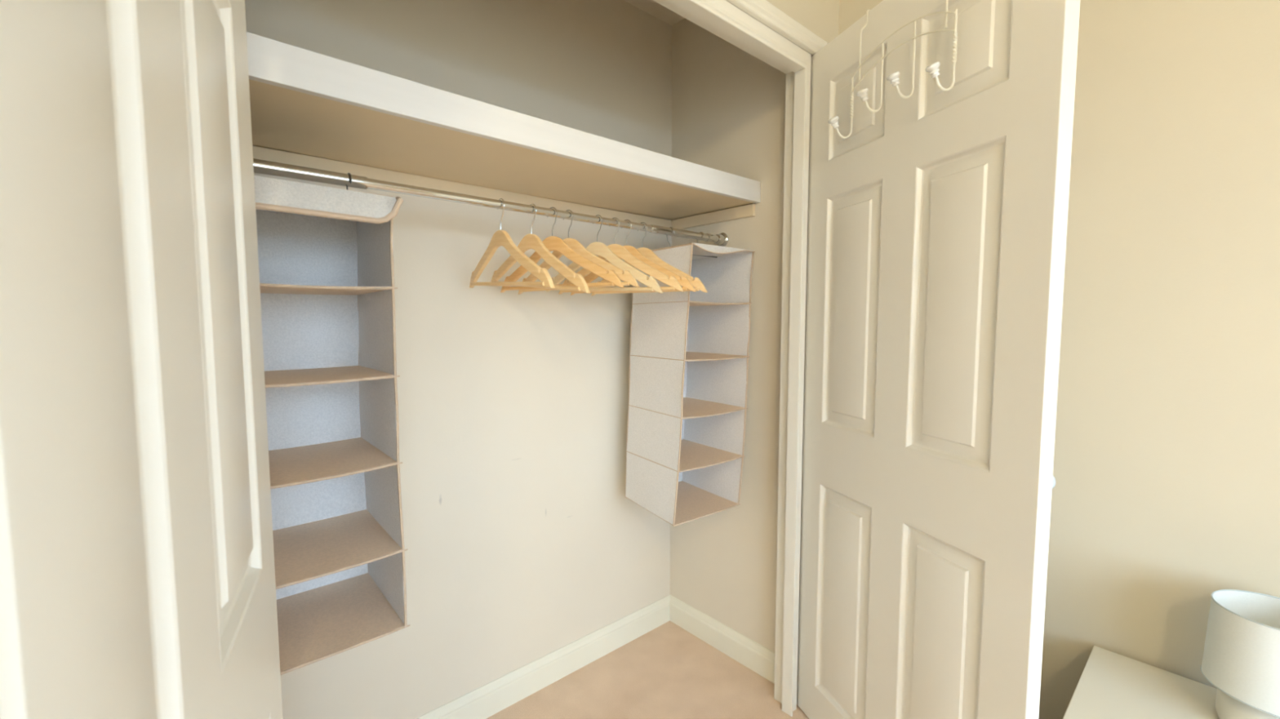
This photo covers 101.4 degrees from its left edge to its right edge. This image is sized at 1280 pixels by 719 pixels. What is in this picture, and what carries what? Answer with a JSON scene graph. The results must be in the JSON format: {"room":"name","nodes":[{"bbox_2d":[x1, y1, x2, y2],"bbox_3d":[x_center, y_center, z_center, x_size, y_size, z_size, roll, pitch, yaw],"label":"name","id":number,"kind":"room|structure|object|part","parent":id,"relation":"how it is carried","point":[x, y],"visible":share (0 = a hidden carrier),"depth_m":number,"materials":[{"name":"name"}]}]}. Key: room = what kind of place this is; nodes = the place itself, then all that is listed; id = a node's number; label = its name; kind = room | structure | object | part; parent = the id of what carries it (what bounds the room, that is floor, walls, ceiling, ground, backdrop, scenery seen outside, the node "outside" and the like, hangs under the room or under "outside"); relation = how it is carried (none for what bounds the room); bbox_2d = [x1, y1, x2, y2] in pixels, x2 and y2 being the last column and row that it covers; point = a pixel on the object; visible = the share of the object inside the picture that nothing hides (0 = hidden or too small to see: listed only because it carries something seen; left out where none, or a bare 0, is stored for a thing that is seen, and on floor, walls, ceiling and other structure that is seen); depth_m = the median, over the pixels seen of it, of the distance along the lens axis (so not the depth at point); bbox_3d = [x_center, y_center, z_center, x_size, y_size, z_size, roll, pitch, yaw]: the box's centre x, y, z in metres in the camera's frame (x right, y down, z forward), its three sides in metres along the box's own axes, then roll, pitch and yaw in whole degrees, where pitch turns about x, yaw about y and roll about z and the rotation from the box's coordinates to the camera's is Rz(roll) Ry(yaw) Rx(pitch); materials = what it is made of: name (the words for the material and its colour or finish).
{"room":"bedroom","nodes":[
{"label":"bedroom","id":0,"kind":"room"},
{"bbox_2d":[244,0,671,718],"bbox_3d":[-0.515,-0.089,1.584,1.816,2.470,0.060,-4,6,-41],"label":"wall","id":1,"kind":"structure","parent":0,"point":[523,539],"depth_m":1.62,"materials":[{"name":"beige paint"}]},
{"bbox_2d":[252,145,671,227],"bbox_3d":[-0.490,-0.488,1.528,1.653,0.038,0.014,-4,6,-41],"label":"batten","id":2,"kind":"object","parent":1,"relation":"attached to","point":[259,153],"visible":0.31,"depth_m":1.45,"materials":[{"name":"white wood"}]},
{"bbox_2d":[246,31,760,220],"bbox_3d":[-0.354,-0.531,1.369,1.655,0.073,0.424,-4,6,-41],"label":"closet shelf","id":3,"kind":"object","parent":1,"relation":"attached to","point":[303,101],"visible":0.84,"depth_m":1.19,"materials":[{"name":"white paint"}]},
{"bbox_2d":[415,595,670,718],"bbox_3d":[-0.489,1.075,1.641,1.656,0.100,0.016,-4,6,-41],"label":"baseboard","id":4,"kind":"structure","parent":1,"relation":"attached to","point":[498,695],"depth_m":1.80,"materials":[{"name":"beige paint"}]},
{"bbox_2d":[485,620,808,718],"bbox_3d":[0.114,1.278,-0.122,3.384,0.050,3.568,-4,6,-41],"label":"floor","id":5,"kind":"structure","parent":0,"point":[667,672],"depth_m":1.77,"materials":[{"name":"beige carpet"}]},
{"bbox_2d":[1062,645,1219,718],"bbox_3d":[1.063,0.933,0.900,0.437,0.489,0.512,-4,6,-41],"label":"nightstand","id":6,"kind":"object","parent":5,"relation":"on","point":[1111,685],"visible":0.9,"depth_m":1.06,"materials":[{"name":"white paint"}]},
{"bbox_2d":[1200,589,1279,718],"bbox_3d":[1.144,0.569,0.947,0.174,0.231,0.174,-4,6,-41],"label":"table lamp","id":7,"kind":"object","parent":6,"relation":"on","point":[1241,658],"visible":1,"depth_m":0.94,"materials":[{"name":"white fabric"}]},
{"bbox_2d":[623,0,684,26],"bbox_3d":[-0.324,-1.261,1.282,1.756,0.050,0.617,-4,6,-41],"label":"ceiling","id":8,"kind":"structure","parent":0,"point":[651,7],"depth_m":1.93,"materials":[{"name":"beige paint"}]},
{"bbox_2d":[670,17,786,652],"bbox_3d":[0.335,-0.115,1.933,0.080,2.470,0.585,-4,6,-41],"label":"wall","id":9,"kind":"structure","parent":0,"point":[728,104],"depth_m":1.84,"materials":[{"name":"beige paint"}]},
{"bbox_2d":[671,204,755,229],"bbox_3d":[0.258,-0.518,1.920,0.014,0.040,0.389,-4,6,-41],"label":"batten","id":10,"kind":"object","parent":9,"relation":"attached to","point":[747,211],"visible":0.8,"depth_m":1.89,"materials":[{"name":"white wood"}]},
{"bbox_2d":[669,595,774,684],"bbox_3d":[0.306,1.050,1.978,0.016,0.100,0.565,-4,6,-41],"label":"baseboard","id":11,"kind":"structure","parent":9,"relation":"attached to","point":[746,651],"depth_m":1.96,"materials":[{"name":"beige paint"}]},
{"bbox_2d":[727,0,839,56],"bbox_3d":[-0.671,-0.027,0.601,3.394,2.450,0.076,-4,6,-41],"label":"wall","id":12,"kind":"structure","parent":0,"point":[820,17],"depth_m":1.53,"materials":[{"name":"beige paint"}]},
{"bbox_2d":[0,0,282,718],"bbox_3d":[-0.372,0.201,0.376,0.090,2.011,0.725,-2,5,-28],"label":"door","id":13,"kind":"structure","parent":12,"relation":"in","point":[137,568],"depth_m":0.30,"materials":[{"name":"white paint"}]},
{"bbox_3d":[-0.271,-0.043,0.228,0.035,0.646,0.211,-2,5,-28],"label":"panel","id":14,"kind":"part","parent":13,"relation":"part of","materials":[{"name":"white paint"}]},
{"bbox_3d":[-0.420,-0.063,0.505,0.035,0.646,0.211,-2,5,-28],"label":"panel","id":15,"kind":"part","parent":13,"relation":"part of","materials":[{"name":"white paint"}]},
{"bbox_2d":[653,0,811,716],"bbox_3d":[-0.040,0.141,1.171,1.417,2.030,0.082,-4,6,-41],"label":"door frame","id":16,"kind":"structure","parent":12,"relation":"attached to","point":[802,77],"depth_m":1.58,"materials":[{"name":"white paint"}]},
{"bbox_2d":[726,0,826,54],"bbox_3d":[-0.030,-0.882,1.048,1.548,0.048,0.018,-4,6,-41],"label":"trim","id":17,"kind":"structure","parent":12,"relation":"attached to","point":[762,11],"depth_m":1.41,"materials":[{"name":"white paint"}]},
{"bbox_2d":[796,0,1079,718],"bbox_3d":[0.653,0.133,1.297,0.090,2.011,0.725,-1,4,-17],"label":"door","id":18,"kind":"structure","parent":12,"relation":"in","point":[937,228],"depth_m":1.16,"materials":[{"name":"white paint"}]},
{"bbox_3d":[0.581,0.688,1.475,0.035,0.629,0.211,-1,4,-17],"label":"panel","id":19,"kind":"part","parent":18,"relation":"part of","materials":[{"name":"white paint"}]},
{"bbox_3d":[0.581,-0.130,1.415,0.035,0.646,0.211,-1,4,-17],"label":"panel","id":20,"kind":"part","parent":18,"relation":"part of","materials":[{"name":"white paint"}]},
{"bbox_3d":[0.581,-0.664,1.377,0.035,0.221,0.211,-1,4,-17],"label":"panel","id":21,"kind":"part","parent":18,"relation":"part of","materials":[{"name":"white paint"}]},
{"bbox_2d":[828,0,957,138],"bbox_3d":[0.591,-0.713,1.200,0.131,0.317,0.332,-1,4,-17],"label":"hook rack","id":22,"kind":"object","parent":18,"relation":"attached to","point":[932,68],"visible":0.98,"depth_m":1.16,"materials":[{"name":"beige metal"}]},
{"bbox_3d":[0.494,-0.606,1.338,0.026,0.029,0.026,2,5,29],"label":"ceramic knob","id":23,"kind":"part","parent":22,"relation":"part of","materials":[{"name":"white ceramic"}]},
{"bbox_3d":[0.525,-0.626,1.237,0.026,0.029,0.026,2,5,26],"label":"ceramic knob","id":24,"kind":"part","parent":22,"relation":"part of","materials":[{"name":"white ceramic"}]},
{"bbox_3d":[0.554,-0.614,1.146,0.026,0.029,0.026,2,5,29],"label":"ceramic knob","id":25,"kind":"part","parent":22,"relation":"part of","materials":[{"name":"white ceramic"}]},
{"bbox_3d":[0.586,-0.580,1.048,0.026,0.029,0.026,2,5,26],"label":"ceramic knob","id":26,"kind":"part","parent":22,"relation":"part of","materials":[{"name":"white ceramic"}]},
{"bbox_3d":[0.676,0.709,1.176,0.035,0.629,0.211,-1,4,-17],"label":"panel","id":27,"kind":"part","parent":18,"relation":"part of","materials":[{"name":"white paint"}]},
{"bbox_3d":[0.675,-0.108,1.116,0.035,0.646,0.211,-1,4,-17],"label":"panel","id":28,"kind":"part","parent":18,"relation":"part of","materials":[{"name":"white paint"}]},
{"bbox_3d":[0.675,-0.642,1.077,0.035,0.221,0.211,-1,4,-17],"label":"panel","id":29,"kind":"part","parent":18,"relation":"part of","materials":[{"name":"white paint"}]},
{"bbox_3d":[0.765,0.233,1.005,0.055,0.037,0.037,-1,4,-17],"label":"knob","id":30,"kind":"part","parent":18,"relation":"part of","materials":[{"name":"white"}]},
{"bbox_2d":[838,0,1279,718],"bbox_3d":[1.564,-0.023,0.670,0.060,2.470,3.027,-4,6,-41],"label":"wall","id":31,"kind":"structure","parent":0,"point":[1166,493],"depth_m":1.12,"materials":[{"name":"beige paint"}]},
{"bbox_3d":[-0.963,-0.030,0.784,0.080,2.470,0.585,-4,6,-41],"label":"wall","id":32,"kind":"structure","parent":0,"visible":0},
{"bbox_2d":[253,158,728,246],"bbox_3d":[-0.320,-0.391,1.341,1.656,0.052,0.052,-4,6,-41],"label":"rail","id":33,"kind":"object","parent":32,"relation":"attached to","point":[261,166],"visible":0.58,"depth_m":1.22,"materials":[{"name":"silver metal"}]},
{"bbox_2d":[253,173,409,675],"bbox_3d":[-0.678,0.082,1.035,0.328,0.930,0.323,-4,6,-41],"label":"organizer","id":34,"kind":"object","parent":33,"relation":"hanging from","point":[326,254],"visible":0.59,"depth_m":1.13,"materials":[{"name":"fabric"}]},
{"bbox_3d":[-0.682,-0.308,1.016,0.308,0.010,0.295,-4,6,-41],"label":"panel","id":35,"kind":"part","parent":34,"relation":"part of","materials":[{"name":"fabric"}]},
{"bbox_3d":[-0.779,-0.233,1.135,0.303,0.171,0.006,-4,6,-41],"label":"panel","id":36,"kind":"part","parent":34,"relation":"part of","materials":[{"name":"fabric"}]},
{"bbox_3d":[-0.782,-0.062,1.145,0.304,0.172,0.006,-4,6,-41],"label":"panel","id":37,"kind":"part","parent":34,"relation":"part of","materials":[{"name":"fabric"}]},
{"bbox_3d":[-0.784,0.110,1.156,0.301,0.173,0.006,-4,6,-41],"label":"panel","id":38,"kind":"part","parent":34,"relation":"part of","materials":[{"name":"fabric"}]},
{"bbox_3d":[-0.781,0.286,1.170,0.306,0.179,0.006,-4,6,-41],"label":"panel","id":39,"kind":"part","parent":34,"relation":"part of","materials":[{"name":"fabric"}]},
{"bbox_3d":[-0.779,0.454,1.184,0.302,0.159,0.005,-4,6,-42],"label":"panel","id":40,"kind":"part","parent":34,"relation":"part of","materials":[{"name":"fabric"}]},
{"bbox_2d":[259,284,391,295],"bbox_3d":[-0.685,-0.138,1.026,0.308,0.009,0.295,-4,6,-41],"label":"shelf","id":41,"kind":"object","parent":34,"relation":"attached to","point":[265,289],"depth_m":1.03,"materials":[{"name":"beige fabric"}]},
{"bbox_2d":[264,365,394,385],"bbox_3d":[-0.687,0.033,1.037,0.306,0.009,0.295,-4,6,-41],"label":"shelf","id":42,"kind":"object","parent":34,"relation":"attached to","point":[273,375],"depth_m":1.05,"materials":[{"name":"beige fabric"}]},
{"bbox_2d":[268,437,396,486],"bbox_3d":[-0.687,0.207,1.049,0.305,0.010,0.295,-4,6,-41],"label":"shelf","id":43,"kind":"object","parent":34,"relation":"attached to","point":[309,460],"depth_m":1.07,"materials":[{"name":"beige fabric"}]},
{"bbox_2d":[272,509,401,586],"bbox_3d":[-0.683,0.385,1.065,0.308,0.010,0.295,-4,6,-41],"label":"shelf","id":44,"kind":"object","parent":34,"relation":"attached to","point":[315,546],"depth_m":1.08,"materials":[{"name":"beige fabric"}]},
{"bbox_2d":[276,573,404,671],"bbox_3d":[-0.684,0.542,1.076,0.306,0.007,0.295,-4,6,-41],"label":"shelf","id":45,"kind":"object","parent":34,"relation":"attached to","point":[318,620],"depth_m":1.09,"materials":[{"name":"beige fabric"}]},
{"bbox_3d":[-0.572,-0.232,1.120,0.008,0.171,0.295,-4,5,-40],"label":"panel","id":46,"kind":"part","parent":34,"relation":"part of","materials":[{"name":"fabric"}]},
{"bbox_3d":[-0.574,-0.061,1.130,0.008,0.172,0.295,-4,5,-40],"label":"panel","id":47,"kind":"part","parent":34,"relation":"part of","materials":[{"name":"fabric"}]},
{"bbox_3d":[-0.576,0.111,1.141,0.006,0.173,0.295,-4,5,-40],"label":"panel","id":48,"kind":"part","parent":34,"relation":"part of","materials":[{"name":"fabric"}]},
{"bbox_3d":[-0.573,0.287,1.156,0.008,0.179,0.295,-4,5,-40],"label":"panel","id":49,"kind":"part","parent":34,"relation":"part of","materials":[{"name":"fabric"}]},
{"bbox_3d":[-0.572,0.455,1.169,0.005,0.159,0.295,-4,5,-40],"label":"panel","id":50,"kind":"part","parent":34,"relation":"part of","materials":[{"name":"fabric"}]},
{"bbox_2d":[469,198,555,288],"bbox_3d":[-0.349,-0.289,1.337,0.032,0.234,0.432,-4,6,-42],"label":"hanger","id":51,"kind":"object","parent":33,"relation":"hanging from","point":[500,237],"visible":0.91,"depth_m":1.29,"materials":[{"name":"brown wood"}]},
{"bbox_2d":[491,203,591,293],"bbox_3d":[-0.290,-0.290,1.401,0.430,0.241,0.032,4,6,42],"label":"hanger","id":52,"kind":"object","parent":33,"relation":"hanging from","point":[530,241],"visible":0.8,"depth_m":1.35,"materials":[{"name":"brown wood"}]},
{"bbox_2d":[500,207,624,293],"bbox_3d":[-0.232,-0.301,1.430,0.432,0.223,0.032,3,5,31],"label":"hanger","id":53,"kind":"object","parent":33,"relation":"hanging from","point":[552,243],"visible":0.79,"depth_m":1.39,"materials":[{"name":"brown wood"}]},
{"bbox_2d":[518,209,639,294],"bbox_3d":[-0.192,-0.304,1.463,0.432,0.223,0.032,2,4,32],"label":"hanger","id":54,"kind":"object","parent":33,"relation":"hanging from","point":[627,277],"visible":0.68,"depth_m":1.42,"materials":[{"name":"brown wood"}]},
{"bbox_2d":[546,214,662,293],"bbox_3d":[-0.124,-0.305,1.536,0.432,0.231,0.032,3,5,34],"label":"hanger","id":55,"kind":"object","parent":33,"relation":"hanging from","point":[597,248],"visible":0.8,"depth_m":1.49,"materials":[{"name":"brown wood"}]},
{"bbox_2d":[558,217,684,294],"bbox_3d":[-0.072,-0.312,1.573,0.432,0.223,0.032,3,5,27],"label":"hanger","id":56,"kind":"object","parent":33,"relation":"hanging from","point":[619,251],"visible":0.66,"depth_m":1.53,"materials":[{"name":"brown wood"}]},
{"bbox_2d":[570,219,696,295],"bbox_3d":[-0.037,-0.314,1.604,0.432,0.223,0.032,2,5,26],"label":"hanger","id":57,"kind":"object","parent":33,"relation":"hanging from","point":[686,284],"visible":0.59,"depth_m":1.56,"materials":[{"name":"brown wood"}]},
{"bbox_2d":[591,222,707,296],"bbox_3d":[0.013,-0.318,1.647,0.432,0.223,0.032,3,5,33],"label":"hanger","id":58,"kind":"object","parent":33,"relation":"hanging from","point":[649,254],"visible":0.59,"depth_m":1.60,"materials":[{"name":"brown wood"}]},
{"bbox_2d":[625,226,755,526],"bbox_3d":[0.149,0.031,1.806,0.372,0.940,0.330,-4,6,-41],"label":"organizer","id":59,"kind":"object","parent":33,"relation":"hanging from","point":[689,358],"visible":0.94,"depth_m":1.80,"materials":[{"name":"fabric"}]},
{"bbox_3d":[0.033,0.420,1.746,0.021,0.165,0.309,-3,5,-31],"label":"panel","id":60,"kind":"part","parent":59,"relation":"part of","materials":[{"name":"fabric"}]},
{"bbox_3d":[0.040,0.255,1.742,0.015,0.165,0.307,-3,5,-33],"label":"panel","id":61,"kind":"part","parent":59,"relation":"part of","materials":[{"name":"fabric"}]},
{"bbox_3d":[0.048,0.083,1.736,0.014,0.178,0.306,-3,5,-33],"label":"panel","id":62,"kind":"part","parent":59,"relation":"part of","materials":[{"name":"fabric"}]},
{"bbox_3d":[0.056,-0.097,1.730,0.053,0.181,0.302,-4,6,-41],"label":"panel","id":63,"kind":"part","parent":59,"relation":"part of","materials":[{"name":"fabric"}]},
{"bbox_3d":[0.067,-0.275,1.726,0.016,0.176,0.304,-3,5,-35],"label":"panel","id":64,"kind":"part","parent":59,"relation":"part of","materials":[{"name":"fabric"}]},
{"bbox_3d":[0.058,0.404,1.967,0.289,0.165,0.008,-3,5,-39],"label":"panel","id":65,"kind":"part","parent":59,"relation":"part of","materials":[{"name":"fabric"}]},
{"bbox_2d":[625,480,737,525],"bbox_3d":[0.138,0.496,1.834,0.342,0.007,0.320,-4,6,-41],"label":"shelf","id":66,"kind":"object","parent":59,"relation":"attached to","point":[695,500],"depth_m":1.81,"materials":[{"name":"beige fabric"}]},
{"bbox_3d":[0.065,0.239,1.960,0.294,0.165,0.006,-3,5,-39],"label":"panel","id":67,"kind":"part","parent":59,"relation":"part of","materials":[{"name":"fabric"}]},
{"bbox_3d":[0.072,0.067,1.954,0.290,0.178,0.007,-3,5,-39],"label":"panel","id":68,"kind":"part","parent":59,"relation":"part of","materials":[{"name":"fabric"}]},
{"bbox_2d":[679,439,742,471],"bbox_3d":[0.144,0.332,1.833,0.300,0.010,0.323,-3,5,-36],"label":"shelf","id":69,"kind":"object","parent":59,"relation":"attached to","point":[695,454],"depth_m":1.82,"materials":[{"name":"beige fabric"}]},
{"bbox_3d":[0.260,0.406,1.928,0.022,0.165,0.314,-3,5,-34],"label":"panel","id":70,"kind":"part","parent":59,"relation":"part of","materials":[{"name":"fabric"}]},
{"bbox_2d":[682,397,745,417],"bbox_3d":[0.156,0.168,1.827,0.327,0.010,0.320,-4,6,-41],"label":"shelf","id":71,"kind":"object","parent":59,"relation":"attached to","point":[692,407],"depth_m":1.82,"materials":[{"name":"beige fabric"}]},
{"bbox_3d":[0.267,0.241,1.923,0.014,0.165,0.312,-3,5,-36],"label":"panel","id":72,"kind":"part","parent":59,"relation":"part of","materials":[{"name":"fabric"}]},
{"bbox_3d":[0.273,0.070,1.917,0.011,0.178,0.312,-3,5,-36],"label":"panel","id":73,"kind":"part","parent":59,"relation":"part of","materials":[{"name":"fabric"}]},
{"bbox_2d":[685,351,746,359],"bbox_3d":[0.161,-0.011,1.823,0.293,0.009,0.321,-3,5,-36],"label":"shelf","id":74,"kind":"object","parent":59,"relation":"attached to","point":[689,355],"depth_m":1.81,"materials":[{"name":"beige fabric"}]},
{"bbox_3d":[0.278,-0.110,1.907,0.011,0.181,0.311,-3,5,-37],"label":"panel","id":75,"kind":"part","parent":59,"relation":"part of","materials":[{"name":"fabric"}]},
{"bbox_2d":[688,302,749,306],"bbox_3d":[0.170,-0.192,1.812,0.306,0.009,0.320,-4,6,-41],"label":"shelf","id":76,"kind":"object","parent":59,"relation":"attached to","point":[691,304],"depth_m":1.76,"materials":[{"name":"beige fabric"}]},
{"bbox_3d":[0.175,-0.367,1.804,0.292,0.010,0.320,-4,6,-41],"label":"panel","id":77,"kind":"part","parent":59,"relation":"part of","materials":[{"name":"fabric"}]},
{"bbox_3d":[0.283,-0.288,1.899,0.015,0.176,0.311,-3,5,-38],"label":"panel","id":78,"kind":"part","parent":59,"relation":"part of","materials":[{"name":"fabric"}]},
{"bbox_2d":[714,232,728,246],"bbox_3d":[0.286,-0.430,1.877,0.036,0.052,0.052,-4,6,-41],"label":"socket","id":79,"kind":"object","parent":33,"relation":"attached to","point":[722,239],"depth_m":1.87,"materials":[{"name":"silver metal"}]}
]}

